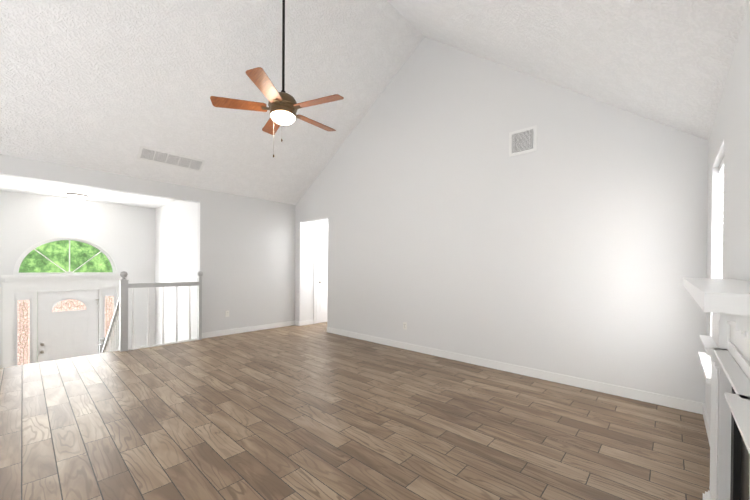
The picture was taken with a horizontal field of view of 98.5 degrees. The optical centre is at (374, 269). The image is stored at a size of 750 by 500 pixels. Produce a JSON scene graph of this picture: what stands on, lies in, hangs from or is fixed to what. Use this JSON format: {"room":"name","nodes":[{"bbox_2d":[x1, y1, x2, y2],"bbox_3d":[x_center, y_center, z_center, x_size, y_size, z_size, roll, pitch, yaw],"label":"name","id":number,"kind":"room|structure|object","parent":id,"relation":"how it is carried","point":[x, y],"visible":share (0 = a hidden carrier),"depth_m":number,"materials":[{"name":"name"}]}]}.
{"room":"living room","nodes":[
{"label":"living room","id":0,"kind":"room"},
{"bbox_2d":[0,190,154,367],"bbox_3d":[-6.206,0.518,6.743,0.120,4.140,2.960,1,0,42],"label":"wall","id":1,"kind":"structure","parent":0,"point":[123,236],"depth_m":6.91,"materials":[{"name":"white paint"}]},
{"bbox_2d":[18,300,29,364],"bbox_3d":[-6.698,1.194,6.167,0.036,1.224,0.143,1,0,42],"label":"door glass","id":2,"kind":"object","parent":1,"relation":"attached to","point":[23,305],"depth_m":6.17,"materials":[{"name":"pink glass"}]},
{"bbox_2d":[1,237,121,366],"bbox_3d":[-6.265,0.882,6.627,0.195,3.112,1.840,1,0,42],"label":"door frame","id":3,"kind":"structure","parent":1,"relation":"attached to","point":[14,293],"depth_m":6.25,"materials":[{"name":"white wood"}]},
{"bbox_2d":[15,238,115,274],"bbox_3d":[-6.281,-0.274,6.643,0.070,0.756,1.500,1,0,42],"label":"window","id":4,"kind":"structure","parent":1,"relation":"in","point":[65,272],"depth_m":6.60,"materials":[{"name":"white"}]},
{"bbox_2d":[37,290,98,362],"bbox_3d":[-6.261,1.430,6.630,0.106,1.993,0.920,1,0,42],"label":"front door","id":5,"kind":"structure","parent":1,"relation":"in","point":[62,335],"depth_m":6.60,"materials":[{"name":"white wood"}]},
{"bbox_2d":[105,296,113,337],"bbox_3d":[-5.839,1.031,7.102,0.036,0.894,0.138,1,0,42],"label":"door glass","id":6,"kind":"object","parent":1,"relation":"attached to","point":[109,300],"depth_m":7.10,"materials":[{"name":"pink glass"}]},
{"bbox_2d":[0,175,174,208],"bbox_3d":[-5.156,-1.499,5.783,2.930,0.120,2.960,1,0,42],"label":"ceiling","id":7,"kind":"structure","parent":0,"point":[24,185],"depth_m":6.04,"materials":[{"name":"white paint"}]},
{"bbox_2d":[66,193,88,200],"bbox_3d":[-5.746,-1.392,6.242,0.320,0.108,0.320,1,0,42],"label":"light","id":8,"kind":"object","parent":7,"relation":"attached to","point":[77,196],"visible":1,"depth_m":6.16,"materials":[{"name":"white glass"}]},
{"bbox_2d":[0,154,294,332],"bbox_3d":[-3.863,0.019,5.044,0.120,2.930,6.220,1,0,42],"label":"wall","id":9,"kind":"structure","parent":0,"point":[246,258],"depth_m":6.17,"materials":[{"name":"white paint"}]},
{"bbox_2d":[202,320,296,338],"bbox_3d":[-2.448,1.186,6.486,0.040,0.100,1.980,1,0,42],"label":"baseboard","id":10,"kind":"structure","parent":9,"relation":"attached to","point":[289,323],"depth_m":6.39,"materials":[{"name":"white wood"}]},
{"bbox_2d":[155,200,197,343],"bbox_3d":[-4.233,0.531,6.861,2.870,4.140,0.120,1,0,42],"label":"wall","id":11,"kind":"structure","parent":0,"point":[176,239],"depth_m":6.55,"materials":[{"name":"white paint"}]},
{"bbox_2d":[0,0,423,204],"bbox_3d":[-2.588,-2.554,3.878,3.530,2.395,6.220,1,0,42],"label":"ceiling","id":12,"kind":"structure","parent":0,"point":[109,86],"depth_m":4.21,"materials":[{"name":"white paint"}]},
{"bbox_2d":[137,145,204,171],"bbox_3d":[-3.152,-1.716,5.038,0.219,0.142,0.880,1,0,42],"label":"ceiling vent","id":13,"kind":"object","parent":12,"relation":"in","point":[164,157],"visible":1,"depth_m":5.00,"materials":[{"name":"white metal"}]},
{"bbox_2d":[210,0,343,156],"bbox_3d":[-0.882,-2.301,3.241,1.274,2.402,1.226,1,0,42],"label":"fan","id":14,"kind":"object","parent":12,"relation":"hanging from","point":[283,107],"visible":1,"depth_m":3.11,"materials":[{"name":"brown wood"}]},
{"bbox_2d":[303,219,327,322],"bbox_3d":[-0.542,0.114,8.403,0.120,2.750,3.220,1,0,42],"label":"wall","id":15,"kind":"structure","parent":0,"point":[308,297],"depth_m":7.28,"materials":[{"name":"white paint"}]},
{"bbox_2d":[298,320,313,325],"bbox_3d":[-1.536,1.188,7.234,0.014,0.100,0.384,1,0,42],"label":"baseboard","id":16,"kind":"structure","parent":15,"relation":"attached to","point":[300,323],"depth_m":7.21,"materials":[{"name":"white wood"}]},
{"bbox_2d":[313,228,327,323],"bbox_3d":[-1.086,0.149,7.708,0.017,2.180,0.910,1,0,42],"label":"door frame","id":17,"kind":"structure","parent":15,"relation":"attached to","point":[315,265],"depth_m":7.39,"materials":[{"name":"white wood"}]},
{"bbox_2d":[316,232,327,322],"bbox_3d":[-1.059,0.184,7.683,0.088,2.090,0.760,1,0,42],"label":"hall door","id":18,"kind":"structure","parent":15,"relation":"in","point":[322,277],"depth_m":7.54,"materials":[{"name":"white wood"}]},
{"bbox_2d":[0,322,709,499],"bbox_3d":[-0.326,1.389,3.986,6.550,0.250,9.440,1,0,42],"label":"floor","id":19,"kind":"structure","parent":0,"point":[295,412],"depth_m":2.56,"materials":[{"name":"brown wood"}]},
{"bbox_2d":[128,271,202,349],"bbox_3d":[-3.432,0.630,5.358,0.104,1.210,1.080,1,0,42],"label":"railing","id":20,"kind":"object","parent":19,"relation":"on","point":[199,280],"depth_m":5.39,"materials":[{"name":"grey wood"}]},
{"bbox_2d":[683,278,749,499],"bbox_3d":[1.392,0.670,1.008,0.606,1.245,1.580,1,0,42],"label":"fireplace","id":21,"kind":"object","parent":19,"relation":"on","point":[726,304],"visible":1,"depth_m":1.28,"materials":[{"name":"white"}]},
{"bbox_2d":[295,37,707,402],"bbox_3d":[0.626,-1.010,5.082,6.670,5.050,0.100,1,0,42],"label":"wall","id":22,"kind":"structure","parent":0,"point":[574,244],"depth_m":4.00,"materials":[{"name":"white paint"}]},
{"bbox_2d":[327,327,700,413],"bbox_3d":[0.994,1.220,4.679,5.304,0.100,0.034,1,0,42],"label":"baseboard","id":23,"kind":"structure","parent":22,"relation":"attached to","point":[668,401],"depth_m":3.73,"materials":[{"name":"white wood"}]},
{"bbox_2d":[509,125,536,156],"bbox_3d":[1.796,-1.561,3.932,0.320,0.300,0.016,1,0,42],"label":"air vent","id":24,"kind":"object","parent":22,"relation":"in","point":[523,141],"visible":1,"depth_m":3.92,"materials":[{"name":"white metal"}]},
{"bbox_2d":[386,0,748,139],"bbox_3d":[-0.130,-2.395,1.626,3.140,2.654,6.220,1,0,42],"label":"ceiling","id":25,"kind":"structure","parent":0,"point":[666,62],"depth_m":2.48,"materials":[{"name":"white paint"}]},
{"bbox_2d":[705,0,749,420],"bbox_3d":[0.965,0.197,0.620,0.120,2.690,6.220,1,0,42],"label":"wall","id":26,"kind":"structure","parent":0,"point":[729,140],"depth_m":1.72,"materials":[{"name":"white paint"}]},
{"bbox_2d":[698,352,710,383],"bbox_3d":[2.381,0.728,2.306,0.070,0.110,0.880,1,0,42],"label":"window sill","id":27,"kind":"structure","parent":26,"relation":"attached to","point":[704,360],"depth_m":2.29,"materials":[{"name":"white wood"}]},
{"bbox_2d":[701,403,709,444],"bbox_3d":[2.348,1.243,2.243,0.014,0.100,1.676,1,0,42],"label":"baseboard","id":28,"kind":"structure","parent":26,"relation":"attached to","point":[703,407],"depth_m":2.65,"materials":[{"name":"white"}]},
{"bbox_2d":[719,157,723,277],"bbox_3d":[2.466,-0.067,2.229,0.085,1.480,0.760,1,0,42],"label":"window","id":29,"kind":"structure","parent":26,"relation":"in","point":[721,168],"depth_m":2.45,"materials":[{"name":"white"}]},
{"bbox_3d":[-4.675,1.929,5.339,1.920,1.054,2.960,1,0,42],"label":"stairs","id":30,"kind":"structure","parent":0,"visible":0},
{"bbox_2d":[99,271,127,352],"bbox_3d":[-4.532,1.236,5.573,2.005,2.440,0.090,1,0,42],"label":"railing","id":31,"kind":"object","parent":30,"relation":"on","point":[116,339],"depth_m":4.92,"materials":[{"name":"grey wood"}]},
{"label":"outside","id":32,"kind":"structure","parent":0,"visible":0},
{"bbox_2d":[19,240,112,272],"bbox_3d":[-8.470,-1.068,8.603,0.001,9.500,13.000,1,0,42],"label":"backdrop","id":33,"kind":"structure","parent":32,"point":[55,252],"depth_m":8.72,"materials":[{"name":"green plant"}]}
]}

